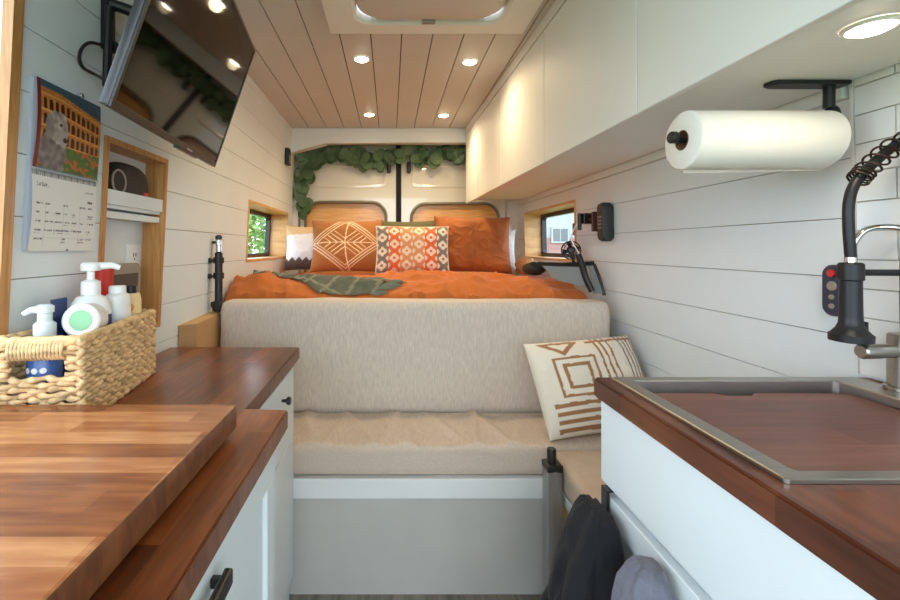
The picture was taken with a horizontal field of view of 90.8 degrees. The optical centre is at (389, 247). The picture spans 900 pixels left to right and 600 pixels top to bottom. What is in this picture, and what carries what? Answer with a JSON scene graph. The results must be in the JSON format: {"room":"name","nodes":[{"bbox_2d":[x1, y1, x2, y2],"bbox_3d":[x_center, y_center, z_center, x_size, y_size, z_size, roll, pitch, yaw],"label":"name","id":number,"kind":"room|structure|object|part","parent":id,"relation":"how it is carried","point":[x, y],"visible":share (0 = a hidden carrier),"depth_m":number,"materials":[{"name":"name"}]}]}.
{"room":"vehicle interior","nodes":[
{"label":"vehicle interior","id":0,"kind":"room"},
{"bbox_2d":[8,0,295,395],"bbox_3d":[-0.777,0.145,1.280,0.134,2.090,4.360,0,0,0],"label":"wall","id":1,"kind":"structure","parent":0,"point":[205,201],"depth_m":1.52,"materials":[{"name":"white paint"}]},
{"bbox_2d":[0,0,24,334],"bbox_3d":[-0.807,-0.200,0.137,0.182,0.920,1.473,0,0,0],"label":"door frame","id":2,"kind":"structure","parent":1,"relation":"in","point":[11,11],"depth_m":0.85,"materials":[{"name":"brown wood"}]},
{"bbox_2d":[22,76,100,250],"bbox_3d":[-0.738,-0.178,1.003,0.031,0.371,0.206,0,0,0],"label":"wall calendar","id":3,"kind":"object","parent":1,"relation":"attached to","point":[63,137],"visible":1,"depth_m":0.98,"materials":[{"name":"paper"}]},
{"bbox_2d":[98,135,168,327],"bbox_3d":[-0.786,-0.017,1.300,0.104,0.553,0.320,0,0,0],"label":"cubby","id":4,"kind":"object","parent":1,"relation":"attached to","point":[125,218],"visible":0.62,"depth_m":1.38,"materials":[{"name":"brown wood"}]},
{"bbox_3d":[-0.819,-0.017,1.300,0.037,0.553,0.320,0,0,0],"label":"panel","id":5,"kind":"part","parent":4,"relation":"part of","materials":[{"name":"white paint"}]},
{"bbox_2d":[114,263,140,291],"bbox_3d":[-0.794,0.144,1.262,0.062,0.198,0.185,0,0,0],"label":"holder","id":6,"kind":"object","parent":4,"relation":"in","point":[128,273],"visible":0.28,"depth_m":1.29,"materials":[{"name":"brown plastic"}]},
{"bbox_2d":[108,162,148,196],"bbox_3d":[-0.777,-0.184,1.290,0.051,0.125,0.225,0,0,0],"label":"pouch","id":7,"kind":"object","parent":4,"relation":"on","point":[123,177],"visible":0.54,"depth_m":1.26,"materials":[{"name":"black fabric"}]},
{"bbox_2d":[125,244,140,264],"bbox_3d":[-0.814,0.047,1.392,0.014,0.120,0.074,0,0,0],"label":"power outlet","id":8,"kind":"object","parent":4,"relation":"attached to","point":[132,251],"visible":0.49,"depth_m":1.38,"materials":[{"name":"white plastic"}]},
{"bbox_2d":[131,252,137,260],"bbox_3d":[-0.809,0.026,1.392,0.003,0.029,0.032,0,0,0],"label":"socket","id":9,"kind":"object","parent":8,"relation":"attached to","point":[134,255],"depth_m":1.39,"materials":[{"name":"white plastic"}]},
{"bbox_2d":[106,211,159,222],"bbox_3d":[-0.783,-0.091,1.300,0.054,0.018,0.288,0,0,0],"label":"shelf","id":10,"kind":"object","parent":4,"relation":"attached to","point":[111,216],"depth_m":1.32,"materials":[{"name":"white paint"}]},
{"bbox_2d":[107,189,162,214],"bbox_3d":[-0.777,-0.133,1.300,0.064,0.049,0.288,0,0,0],"label":"shelf","id":11,"kind":"object","parent":4,"relation":"attached to","point":[118,202],"depth_m":1.29,"materials":[{"name":"white paint"}]},
{"bbox_2d":[77,0,254,166],"bbox_3d":[-0.581,-0.476,1.157,0.322,0.438,0.753,0,0,-8],"label":"television","id":12,"kind":"object","parent":1,"relation":"attached to","point":[178,70],"visible":1,"depth_m":1.07,"materials":[{"name":"black"}]},
{"bbox_3d":[-0.620,-0.513,1.135,0.220,0.239,0.064,0,0,-18],"label":"mount arm","id":13,"kind":"part","parent":12,"relation":"part of","materials":[{"name":"black metal"}]},
{"bbox_2d":[178,311,220,346],"bbox_3d":[-0.752,0.470,1.764,0.066,0.399,0.332,0,0,0],"label":"ledge","id":14,"kind":"object","parent":1,"relation":"attached to","point":[204,330],"visible":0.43,"depth_m":1.70,"materials":[{"name":"brown wood"}]},
{"bbox_2d":[208,235,224,311],"bbox_3d":[-0.737,0.106,1.864,0.072,0.323,0.051,0,0,-34],"label":"stand","id":15,"kind":"object","parent":14,"relation":"on","point":[216,305],"visible":0.96,"depth_m":1.86,"materials":[{"name":"black plastic"}]},
{"bbox_2d":[246,199,287,261],"bbox_3d":[-0.824,-0.090,2.755,0.170,0.330,0.890,0,0,0],"label":"window","id":16,"kind":"structure","parent":1,"relation":"in","point":[276,219],"depth_m":3.16,"materials":[{"name":"brown wood"}]},
{"bbox_3d":[-0.881,-0.090,2.755,0.044,0.300,0.860,0,0,0],"label":"sash frame","id":17,"kind":"part","parent":16,"relation":"part of","materials":[{"name":"black plastic"}]},
{"bbox_2d":[285,148,290,165],"bbox_3d":[-0.709,-0.632,3.055,0.032,0.115,0.070,0,0,0],"label":"wall sensor","id":18,"kind":"object","parent":1,"relation":"attached to","point":[287,150],"visible":1,"depth_m":3.02,"materials":[{"name":"black plastic"}]},
{"bbox_2d":[301,145,396,272],"bbox_3d":[-0.319,0.120,3.417,0.753,1.960,0.106,0,0,0],"label":"door","id":19,"kind":"structure","parent":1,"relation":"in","point":[339,192],"depth_m":3.42,"materials":[{"name":"beige paint"}]},
{"bbox_3d":[-0.319,-0.560,3.418,0.593,0.200,0.005,0,0,0],"label":"pressed panel","id":20,"kind":"part","parent":19,"relation":"part of","materials":[{"name":"beige paint"}]},
{"bbox_2d":[397,145,399,221],"bbox_3d":[0.067,0.120,3.455,0.024,1.960,0.030,0,0,0],"label":"door frame","id":21,"kind":"structure","parent":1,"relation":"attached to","point":[398,146],"depth_m":3.44,"materials":[{"name":"black rubber"}]},
{"bbox_2d":[290,162,518,275],"bbox_3d":[0.087,0.160,3.400,1.795,2.060,0.080,0,0,0],"label":"trim","id":22,"kind":"structure","parent":1,"relation":"attached to","point":[511,208],"depth_m":3.36,"materials":[{"name":"beige paint"}]},
{"bbox_2d":[293,145,465,219],"bbox_3d":[-0.041,-0.508,3.347,1.384,0.590,0.114,0,0,0],"label":"garland","id":23,"kind":"object","parent":22,"relation":"hanging from","point":[357,156],"visible":0.98,"depth_m":3.33,"materials":[{"name":"green plant"}]},
{"bbox_2d":[235,0,554,127],"bbox_3d":[0.130,-0.895,1.280,1.780,0.050,4.360,0,0,0],"label":"ceiling","id":24,"kind":"structure","parent":0,"point":[310,74],"depth_m":2.14,"materials":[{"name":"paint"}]},
{"bbox_2d":[354,55,369,62],"bbox_3d":[-0.130,-0.864,2.020,0.075,0.012,0.075,0,0,0],"label":"recessed light","id":25,"kind":"object","parent":24,"relation":"in","point":[359,58],"visible":1,"depth_m":2.01,"materials":[{"name":"white paint"}]},
{"bbox_2d":[364,112,374,116],"bbox_3d":[-0.135,-0.864,2.860,0.075,0.012,0.075,0,0,0],"label":"recessed light","id":26,"kind":"object","parent":24,"relation":"in","point":[368,114],"visible":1,"depth_m":2.85,"materials":[{"name":"white paint"}]},
{"bbox_2d":[321,0,542,33],"bbox_3d":[0.145,-0.870,1.431,0.760,0.060,0.622,0,0,0],"label":"ceiling vent","id":27,"kind":"object","parent":24,"relation":"in","point":[342,16],"visible":1,"depth_m":1.61,"materials":[{"name":"white paint"}]},
{"bbox_2d":[438,113,448,117],"bbox_3d":[0.350,-0.864,2.880,0.075,0.012,0.075,0,0,0],"label":"recessed light","id":28,"kind":"object","parent":24,"relation":"in","point":[442,115],"visible":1,"depth_m":2.86,"materials":[{"name":"white paint"}]},
{"bbox_2d":[462,58,477,65],"bbox_3d":[0.372,-0.864,2.050,0.075,0.012,0.075,0,0,0],"label":"recessed light","id":29,"kind":"object","parent":24,"relation":"in","point":[469,61],"visible":1,"depth_m":2.04,"materials":[{"name":"white paint"}]},
{"bbox_2d":[290,594,541,599],"bbox_3d":[0.080,1.205,1.280,1.880,0.030,4.360,0,0,0],"label":"floor","id":30,"kind":"structure","parent":0,"point":[292,596],"depth_m":1.50,"materials":[{"name":"plastic"}]},
{"bbox_2d":[190,451,274,599],"bbox_3d":[-0.475,0.788,0.532,0.539,0.803,0.785,0,0,0],"label":"base cabinet","id":31,"kind":"object","parent":30,"relation":"on","point":[243,566],"visible":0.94,"depth_m":0.75,"materials":[{"name":"white paint"}]},
{"bbox_2d":[89,347,299,599],"bbox_3d":[-0.492,0.366,0.828,0.548,0.040,1.415,0,0,0],"label":"countertop","id":32,"kind":"structure","parent":31,"relation":"on","point":[169,562],"depth_m":0.72,"materials":[{"name":"brown wood"}]},
{"bbox_2d":[0,308,155,404],"bbox_3d":[-0.698,0.256,1.018,0.169,0.182,0.400,0,0,-9],"label":"basket","id":33,"kind":"object","parent":32,"relation":"on","point":[113,359],"visible":0.86,"depth_m":0.86,"materials":[{"name":"wicker"}]},
{"bbox_2d":[21,303,62,404],"bbox_3d":[-0.700,0.227,0.889,0.063,0.226,0.061,0,0,0],"label":"bottle","id":34,"kind":"object","parent":33,"relation":"in","point":[45,325],"visible":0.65,"depth_m":0.88,"materials":[{"name":"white plastic"}]},
{"bbox_2d":[50,297,66,401],"bbox_3d":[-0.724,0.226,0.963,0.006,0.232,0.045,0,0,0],"label":"bottle","id":35,"kind":"object","parent":33,"relation":"in","point":[60,304],"visible":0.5,"depth_m":0.96,"materials":[{"name":"blue plastic"}]},
{"bbox_2d":[61,303,107,334],"bbox_3d":[-0.654,0.155,0.944,0.072,0.076,0.063,0,0,-17],"label":"jar","id":36,"kind":"object","parent":33,"relation":"in","point":[81,318],"visible":0.85,"depth_m":0.92,"materials":[{"name":"white plastic"}]},
{"bbox_2d":[69,262,120,395],"bbox_3d":[-0.682,0.186,1.012,0.094,0.307,0.082,0,0,0],"label":"pump bottle","id":37,"kind":"object","parent":33,"relation":"in","point":[90,287],"visible":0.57,"depth_m":1.00,"materials":[{"name":"white plastic"}]},
{"bbox_2d":[95,269,113,295],"bbox_3d":[-0.713,0.193,1.095,0.026,0.294,0.046,0,0,0],"label":"bottle","id":38,"kind":"object","parent":33,"relation":"in","point":[106,276],"visible":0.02,"depth_m":1.08,"materials":[{"name":"red plastic"}]},
{"bbox_2d":[106,285,130,322],"bbox_3d":[-0.672,0.216,1.085,0.050,0.247,0.062,0,0,0],"label":"bottle","id":39,"kind":"object","parent":33,"relation":"in","point":[120,300],"visible":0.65,"depth_m":1.07,"materials":[{"name":"white plastic"}]},
{"bbox_2d":[126,285,140,315],"bbox_3d":[-0.677,0.218,1.147,0.041,0.242,0.053,0,0,0],"label":"lotion bottle","id":40,"kind":"object","parent":33,"relation":"in","point":[135,296],"visible":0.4,"depth_m":1.14,"materials":[{"name":"beige plastic"}]},
{"bbox_2d":[0,405,235,599],"bbox_3d":[-0.509,0.318,0.484,0.451,0.056,0.668,0,0,0],"label":"wooden board","id":41,"kind":"object","parent":32,"relation":"on","point":[81,486],"visible":1,"depth_m":0.56,"materials":[{"name":"brown wood"}]},
{"bbox_3d":[-0.218,0.431,0.540,0.024,0.022,0.080,0,0,0],"label":"handle","id":42,"kind":"part","parent":31,"relation":"part of","materials":[{"name":"black plastic"}]},
{"bbox_2d":[260,367,292,599],"bbox_3d":[-0.520,0.788,1.210,0.450,0.803,0.560,0,0,0],"label":"base cabinet","id":43,"kind":"object","parent":30,"relation":"on","point":[281,398],"visible":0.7,"depth_m":1.33,"materials":[{"name":"white paint"}]},
{"bbox_3d":[-0.331,0.509,1.215,0.017,0.222,0.510,0,0,0],"label":"drawer","id":44,"kind":"part","parent":43,"relation":"part of","materials":[{"name":"white wood"}]},
{"bbox_3d":[-0.331,0.858,1.215,0.017,0.464,0.510,0,0,0],"label":"door","id":45,"kind":"part","parent":43,"relation":"part of","materials":[{"name":"white wood"}]},
{"bbox_3d":[-0.308,0.455,1.310,0.027,0.025,0.026,0,0,0],"label":"knob","id":46,"kind":"part","parent":43,"relation":"part of","materials":[{"name":"black plastic"}]},
{"bbox_2d":[290,474,542,593],"bbox_3d":[0.115,0.988,1.728,1.630,0.405,0.465,0,0,0],"label":"bench","id":47,"kind":"object","parent":30,"relation":"on","point":[353,533],"visible":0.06,"depth_m":1.51,"materials":[{"name":"paint"}]},
{"bbox_2d":[220,297,609,412],"bbox_3d":[0.104,0.460,1.889,1.639,0.487,0.142,0,0,0],"label":"backrest cushion","id":48,"kind":"object","parent":47,"relation":"on","point":[358,355],"visible":0.73,"depth_m":1.82,"materials":[{"name":"fabric"}]},
{"bbox_3d":[0.115,0.819,1.728,1.630,0.068,0.465,0,0,0],"label":"rail","id":49,"kind":"part","parent":47,"relation":"part of","materials":[{"name":"white paint"}]},
{"bbox_2d":[292,410,600,473],"bbox_3d":[0.114,0.720,1.659,1.588,0.124,0.319,0,0,0],"label":"seat cushion","id":50,"kind":"object","parent":47,"relation":"on","point":[393,442],"visible":0.64,"depth_m":1.52,"materials":[{"name":"fabric"}]},
{"bbox_2d":[523,335,643,440],"bbox_3d":[0.753,0.510,1.647,0.459,0.320,0.221,0,0,-12],"label":"throw pillow","id":51,"kind":"object","parent":50,"relation":"on","point":[564,374],"visible":0.77,"depth_m":1.60,"materials":[{"name":"fabric"}]},
{"bbox_2d":[542,447,562,591],"bbox_3d":[0.507,0.909,1.380,0.075,0.562,0.080,0,0,0],"label":"post","id":52,"kind":"object","parent":30,"relation":"on","point":[552,468],"visible":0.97,"depth_m":1.35,"materials":[{"name":"silver metal"}]},
{"bbox_2d":[562,490,572,529],"bbox_3d":[0.738,0.983,1.220,0.385,0.415,0.540,0,0,0],"label":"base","id":53,"kind":"object","parent":30,"relation":"on","point":[566,504],"visible":0.02,"depth_m":1.38,"materials":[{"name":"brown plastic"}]},
{"bbox_3d":[0.743,0.995,1.220,0.375,0.390,0.540,0,0,0],"label":"panel","id":54,"kind":"part","parent":53,"relation":"part of","materials":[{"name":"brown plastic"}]},
{"bbox_3d":[0.740,0.832,1.218,0.381,0.046,0.531,0,0,0],"label":"rail","id":55,"kind":"part","parent":53,"relation":"part of","materials":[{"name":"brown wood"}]},
{"bbox_3d":[0.738,0.791,1.220,0.385,0.033,0.540,0,0,0],"label":"rail","id":56,"kind":"part","parent":53,"relation":"part of","materials":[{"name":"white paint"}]},
{"bbox_2d":[556,451,606,503],"bbox_3d":[0.728,0.726,1.220,0.375,0.097,0.531,0,0,0],"label":"seat cushion","id":57,"kind":"object","parent":53,"relation":"on","point":[581,474],"visible":0.06,"depth_m":1.34,"materials":[{"name":"fabric"}]},
{"bbox_2d":[601,401,875,599],"bbox_3d":[0.691,0.748,0.471,0.528,0.884,0.843,0,0,0],"label":"base cabinet","id":58,"kind":"object","parent":30,"relation":"on","point":[708,544],"visible":0.52,"depth_m":0.62,"materials":[{"name":"white wood"}]},
{"bbox_2d":[601,485,613,512],"bbox_3d":[0.410,0.535,0.862,0.067,0.130,0.024,0,0,0],"label":"hook","id":59,"kind":"object","parent":58,"relation":"hanging from","point":[606,490],"visible":0.26,"depth_m":0.86,"materials":[{"name":"black plastic"}]},
{"bbox_2d":[540,494,623,599],"bbox_3d":[0.341,0.759,0.821,0.152,0.550,0.177,0,0,0],"label":"jacket","id":60,"kind":"object","parent":59,"relation":"hanging from","point":[589,555],"visible":0.96,"depth_m":0.78,"materials":[{"name":"black fabric"}]},
{"bbox_2d":[611,555,673,599],"bbox_3d":[0.374,0.732,0.649,0.088,0.501,0.118,0,0,0],"label":"towel","id":61,"kind":"object","parent":58,"relation":"hanging from","point":[640,577],"visible":1,"depth_m":0.66,"materials":[{"name":"grey fabric"}]},
{"bbox_3d":[0.436,0.772,0.567,0.018,0.575,0.633,0,0,0],"label":"door","id":62,"kind":"part","parent":58,"relation":"part of","materials":[{"name":"white wood"}]},
{"bbox_2d":[594,377,899,599],"bbox_3d":[0.700,0.285,0.477,0.563,0.040,0.855,0,0,0],"label":"countertop","id":63,"kind":"structure","parent":58,"relation":"on","point":[854,529],"depth_m":0.47,"materials":[{"name":"brown wood"}]},
{"bbox_2d":[612,377,899,483],"bbox_3d":[0.690,0.362,0.689,0.491,0.206,0.392,0,0,0],"label":"sink","id":64,"kind":"object","parent":63,"relation":"in","point":[645,388],"visible":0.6,"depth_m":0.81,"materials":[{"name":"metal"}]},
{"bbox_2d":[634,381,899,409],"bbox_3d":[0.671,0.363,0.686,0.401,0.204,0.348,0,0,0],"label":"basin","id":65,"kind":"object","parent":64,"relation":"in","point":[728,388],"depth_m":0.86,"materials":[{"name":"silver metal"}]},
{"bbox_2d":[654,393,899,470],"bbox_3d":[0.671,0.283,0.675,0.393,0.016,0.320,0,0,0],"label":"board","id":66,"kind":"object","parent":64,"relation":"in","point":[799,431],"visible":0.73,"depth_m":0.68,"materials":[{"name":"brown wood"}]},
{"bbox_2d":[827,132,899,391],"bbox_3d":[0.892,0.023,0.803,0.160,0.472,0.066,0,0,0],"label":"faucet","id":67,"kind":"object","parent":63,"relation":"on","point":[850,328],"visible":1,"depth_m":0.80,"materials":[{"name":"metal"}]},
{"bbox_3d":[0.888,0.188,0.800,0.068,0.028,0.027,0,0,0],"label":"handle","id":68,"kind":"part","parent":67,"relation":"part of","materials":[{"name":"metal"}]},
{"bbox_3d":[0.901,0.045,0.802,0.077,0.012,0.012,0,0,4],"label":"docking arm","id":69,"kind":"part","parent":67,"relation":"part of","materials":[{"name":"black metal"}]},
{"bbox_2d":[856,224,899,246],"bbox_3d":[0.944,0.107,0.799,0.052,0.305,0.149,0,0,-26],"label":"tap","id":70,"kind":"object","parent":63,"relation":"on","point":[859,235],"visible":0.73,"depth_m":0.84,"materials":[{"name":"silver metal"}]},
{"bbox_3d":[0.110,0.718,2.652,1.620,0.945,1.355,0,0,0],"label":"bed","id":71,"kind":"object","parent":30,"relation":"on","visible":0},
{"bbox_2d":[225,269,587,301],"bbox_3d":[0.095,0.176,2.634,1.680,0.135,1.332,0,0,0],"label":"duvet","id":72,"kind":"object","parent":71,"relation":"on","point":[423,284],"visible":0.71,"depth_m":2.02,"materials":[{"name":"orange fabric"}]},
{"bbox_2d":[284,225,312,270],"bbox_3d":[-0.579,0.002,3.072,0.299,0.322,0.148,0,0,0],"label":"pillow","id":73,"kind":"object","parent":72,"relation":"on","point":[299,253],"visible":0.57,"depth_m":3.02,"materials":[{"name":"fabric"}]},
{"bbox_2d":[253,270,406,295],"bbox_3d":[-0.362,0.164,2.130,0.867,0.099,0.246,0,0,23],"label":"throw blanket","id":74,"kind":"object","parent":72,"relation":"on","point":[330,284],"visible":0.9,"depth_m":2.03,"materials":[{"name":"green fabric"}]},
{"bbox_2d":[309,220,381,272],"bbox_3d":[-0.286,-0.013,2.909,0.475,0.347,0.192,0,0,-2],"label":"pillow","id":75,"kind":"object","parent":72,"relation":"on","point":[337,246],"visible":0.93,"depth_m":2.84,"materials":[{"name":"fabric"}]},
{"bbox_2d":[376,220,434,226],"bbox_3d":[0.115,-0.017,3.019,0.422,0.353,0.156,0,0,0],"label":"pillow","id":76,"kind":"object","parent":72,"relation":"on","point":[384,223],"visible":0.15,"depth_m":3.02,"materials":[{"name":"yellow fabric"}]},
{"bbox_2d":[375,226,448,273],"bbox_3d":[0.137,0.012,2.692,0.460,0.300,0.168,0,0,0],"label":"pillow","id":77,"kind":"object","parent":72,"relation":"on","point":[399,249],"visible":0.96,"depth_m":2.64,"materials":[{"name":"fabric"}]},
{"bbox_2d":[434,216,511,273],"bbox_3d":[0.530,-0.023,2.834,0.513,0.376,0.226,0,0,0],"label":"pillow","id":78,"kind":"object","parent":72,"relation":"on","point":[474,244],"visible":0.9,"depth_m":2.76,"materials":[{"name":"orange fabric"}]},
{"bbox_2d":[509,229,515,271],"bbox_3d":[0.704,0.013,3.058,0.346,0.301,0.156,0,0,2],"label":"pillow","id":79,"kind":"object","parent":72,"relation":"on","point":[511,232],"visible":0.12,"depth_m":3.01,"materials":[{"name":"grey fabric"}]},
{"bbox_2d":[515,256,534,274],"bbox_3d":[0.861,0.110,2.800,0.128,0.113,0.213,0,0,0],"label":"bundle","id":80,"kind":"object","parent":72,"relation":"on","point":[521,261],"visible":0.71,"depth_m":2.76,"materials":[{"name":"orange fabric"}]},
{"bbox_2d":[522,262,545,275],"bbox_3d":[0.775,0.110,2.361,0.122,0.074,0.147,0,0,0],"label":"bag","id":81,"kind":"object","parent":72,"relation":"on","point":[532,268],"visible":0.84,"depth_m":2.31,"materials":[{"name":"black fabric"}]},
{"bbox_2d":[538,253,605,295],"bbox_3d":[0.835,0.120,2.027,0.290,0.191,0.075,0,0,12],"label":"shelf","id":82,"kind":"object","parent":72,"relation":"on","point":[563,272],"visible":1,"depth_m":2.02,"materials":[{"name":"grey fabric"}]},
{"bbox_2d":[400,145,504,271],"bbox_3d":[0.485,0.120,3.417,0.819,1.960,0.106,0,0,0],"label":"door","id":83,"kind":"structure","parent":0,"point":[426,192],"depth_m":3.42,"materials":[{"name":"beige paint"}]},
{"bbox_3d":[0.485,-0.560,3.418,0.659,0.200,0.005,0,0,0],"label":"pressed panel","id":84,"kind":"part","parent":83,"relation":"part of","materials":[{"name":"beige paint"}]},
{"bbox_3d":[0.485,0.120,3.445,0.819,1.960,0.050,0,0,0],"label":"panel","id":85,"kind":"part","parent":83,"relation":"part of","materials":[{"name":"beige paint"}]},
{"bbox_2d":[517,63,899,381],"bbox_3d":[0.998,0.145,1.280,0.072,2.090,4.360,0,0,0],"label":"wall","id":86,"kind":"structure","parent":0,"point":[703,274],"depth_m":1.22,"materials":[{"name":"white paint"}]},
{"bbox_2d":[291,128,465,154],"bbox_3d":[0.128,-0.778,3.230,1.725,0.183,0.080,0,0,0],"label":"trim","id":87,"kind":"structure","parent":86,"relation":"attached to","point":[302,139],"depth_m":3.19,"materials":[{"name":"white paint"}]},
{"bbox_2d":[466,111,539,203],"bbox_3d":[0.753,-0.594,2.985,0.409,0.548,0.390,0,0,0],"label":"upper cabinet","id":88,"kind":"object","parent":86,"relation":"attached to","point":[472,128],"visible":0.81,"depth_m":2.97,"materials":[{"name":"white paint"}]},
{"bbox_3d":[0.560,-0.568,2.985,0.016,0.496,0.385,0,0,-1],"label":"door","id":89,"kind":"part","parent":88,"relation":"part of","materials":[{"name":"white paint"}]},
{"bbox_2d":[478,78,575,196],"bbox_3d":[0.756,-0.594,2.520,0.402,0.548,0.540,0,0,0],"label":"upper cabinet","id":90,"kind":"object","parent":86,"relation":"attached to","point":[489,113],"visible":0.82,"depth_m":2.48,"materials":[{"name":"white paint"}]},
{"bbox_3d":[0.569,-0.568,2.520,0.016,0.496,0.535,0,0,-1],"label":"door","id":91,"kind":"part","parent":90,"relation":"part of","materials":[{"name":"white paint"}]},
{"bbox_2d":[524,199,577,261],"bbox_3d":[1.051,-0.090,2.755,0.161,0.330,0.890,0,0,0],"label":"window","id":92,"kind":"structure","parent":86,"relation":"in","point":[535,233],"depth_m":3.16,"materials":[{"name":"brown wood"}]},
{"bbox_3d":[1.109,-0.090,2.755,0.036,0.300,0.860,0,0,0],"label":"sash frame","id":93,"kind":"part","parent":92,"relation":"part of","materials":[{"name":"black plastic"}]},
{"bbox_2d":[561,241,580,266],"bbox_3d":[0.908,0.036,2.210,0.092,0.147,0.070,0,0,0],"label":"fan","id":94,"kind":"object","parent":86,"relation":"attached to","point":[570,249],"visible":0.88,"depth_m":2.20,"materials":[{"name":"black plastic"}]},
{"bbox_2d":[501,17,643,184],"bbox_3d":[0.761,-0.594,1.950,0.391,0.548,0.600,0,0,0],"label":"upper cabinet","id":95,"kind":"object","parent":86,"relation":"attached to","point":[522,83],"visible":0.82,"depth_m":1.89,"materials":[{"name":"white paint"}]},
{"bbox_3d":[0.580,-0.568,1.950,0.016,0.496,0.595,0,0,-1],"label":"door","id":96,"kind":"part","parent":95,"relation":"part of","materials":[{"name":"white paint"}]},
{"bbox_2d":[578,212,596,231],"bbox_3d":[0.932,-0.120,2.055,0.072,0.090,0.120,0,0,0],"label":"bracket","id":97,"kind":"object","parent":86,"relation":"attached to","point":[583,218],"visible":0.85,"depth_m":2.08,"materials":[{"name":"black plastic"}]},
{"bbox_2d":[571,223,583,259],"bbox_3d":[0.894,-0.030,2.084,0.022,0.184,0.101,0,0,-6],"label":"cable","id":98,"kind":"object","parent":97,"relation":"hanging from","point":[577,223],"visible":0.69,"depth_m":2.12,"materials":[{"name":"white plastic"}]},
{"bbox_3d":[0.941,-0.140,2.095,0.052,0.050,0.040,0,0,0],"label":"wall arm","id":99,"kind":"part","parent":97,"relation":"part of","materials":[{"name":"black plastic"}]},
{"bbox_3d":[0.943,-0.120,2.036,0.050,0.090,0.082,0,0,0],"label":"plate","id":100,"kind":"part","parent":97,"relation":"part of","materials":[{"name":"red plastic"}]},
{"bbox_2d":[597,202,613,240],"bbox_3d":[0.951,-0.115,1.945,0.054,0.172,0.056,0,0,0],"label":"wall holder","id":101,"kind":"object","parent":86,"relation":"attached to","point":[605,210],"visible":1,"depth_m":1.92,"materials":[{"name":"grey plastic"}]},
{"bbox_2d":[544,0,789,161],"bbox_3d":[0.767,-0.594,1.350,0.380,0.548,0.600,0,0,0],"label":"upper cabinet","id":102,"kind":"object","parent":86,"relation":"attached to","point":[591,46],"visible":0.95,"depth_m":1.31,"materials":[{"name":"white paint"}]},
{"bbox_3d":[0.591,-0.568,1.350,0.016,0.496,0.595,0,0,-1],"label":"door","id":103,"kind":"part","parent":102,"relation":"part of","materials":[{"name":"white paint"}]},
{"bbox_2d":[522,85,847,203],"bbox_3d":[0.966,-0.333,2.067,0.015,0.029,2.265,0,0,0],"label":"trim","id":104,"kind":"structure","parent":86,"relation":"attached to","point":[812,102],"depth_m":1.67,"materials":[{"name":"white paint"}]},
{"bbox_2d":[638,0,899,112],"bbox_3d":[0.773,-0.594,0.750,0.368,0.548,0.600,0,0,0],"label":"upper cabinet","id":105,"kind":"object","parent":86,"relation":"attached to","point":[689,50],"visible":1,"depth_m":0.83,"materials":[{"name":"white paint"}]},
{"bbox_2d":[667,80,851,143],"bbox_3d":[0.773,-0.283,0.924,0.373,0.127,0.034,0,0,0],"label":"paper towel holder","id":106,"kind":"object","parent":105,"relation":"attached to","point":[828,87],"visible":0.46,"depth_m":0.92,"materials":[{"name":"black metal"}]},
{"bbox_3d":[0.595,-0.232,0.924,0.015,0.025,0.025,0,0,0],"label":"knob","id":107,"kind":"part","parent":106,"relation":"part of","materials":[{"name":"black metal"}]},
{"bbox_3d":[0.761,-0.226,0.924,0.334,0.011,0.011,0,0,0],"label":"rod","id":108,"kind":"part","parent":106,"relation":"part of","materials":[{"name":"black metal"}]},
{"bbox_2d":[665,110,851,172],"bbox_3d":[0.762,-0.221,0.924,0.300,0.130,0.120,0,0,0],"label":"paper towel roll","id":109,"kind":"object","parent":106,"relation":"hanging from","point":[719,141],"visible":0.96,"depth_m":0.88,"materials":[{"name":"white paper"}]},
{"bbox_3d":[0.876,-0.343,0.924,0.168,0.008,0.034,0,0,0],"label":"plate","id":110,"kind":"part","parent":106,"relation":"part of","materials":[{"name":"black metal"}]},
{"bbox_3d":[0.929,-0.283,0.924,0.034,0.119,0.020,0,0,0],"label":"post","id":111,"kind":"part","parent":106,"relation":"part of","materials":[{"name":"black metal"}]},
{"bbox_2d":[839,14,899,38],"bbox_3d":[0.752,-0.342,0.688,0.071,0.012,0.071,0,0,0],"label":"recessed light","id":112,"kind":"object","parent":105,"relation":"attached to","point":[876,25],"visible":1,"depth_m":0.68,"materials":[{"name":"white paint"}]},
{"bbox_2d":[822,265,838,316],"bbox_3d":[0.971,0.093,0.962,0.020,0.112,0.046,0,0,0],"label":"remote control","id":113,"kind":"object","parent":86,"relation":"attached to","point":[830,284],"visible":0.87,"depth_m":0.96,"materials":[{"name":"grey plastic"}]},
{"label":"outside","id":114,"kind":"structure","parent":0,"visible":0},
{"bbox_3d":[0.000,1.950,10.000,60.000,0.100,60.000,0,0,0],"label":"ground","id":115,"kind":"structure","parent":114,"visible":0},
{"bbox_2d":[248,214,265,252],"bbox_3d":[-4.207,-0.197,12.781,3.864,4.202,3.449,0,0,0],"label":"tree","id":116,"kind":"object","parent":115,"relation":"on","point":[255,232],"visible":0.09,"depth_m":12.25,"materials":[{"name":"green plant"}]},
{"bbox_2d":[546,213,574,253],"bbox_3d":[6.550,-0.500,16.000,6.500,4.800,4.600,0,0,0],"label":"house","id":117,"kind":"structure","parent":115,"relation":"on","point":[558,228],"depth_m":14.00,"materials":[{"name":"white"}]},
{"bbox_3d":[5.400,-0.410,13.935,0.460,0.400,0.010,0,0,0],"label":"pane","id":118,"kind":"part","parent":117,"relation":"part of","materials":[{"name":"grey glass"}]}
]}

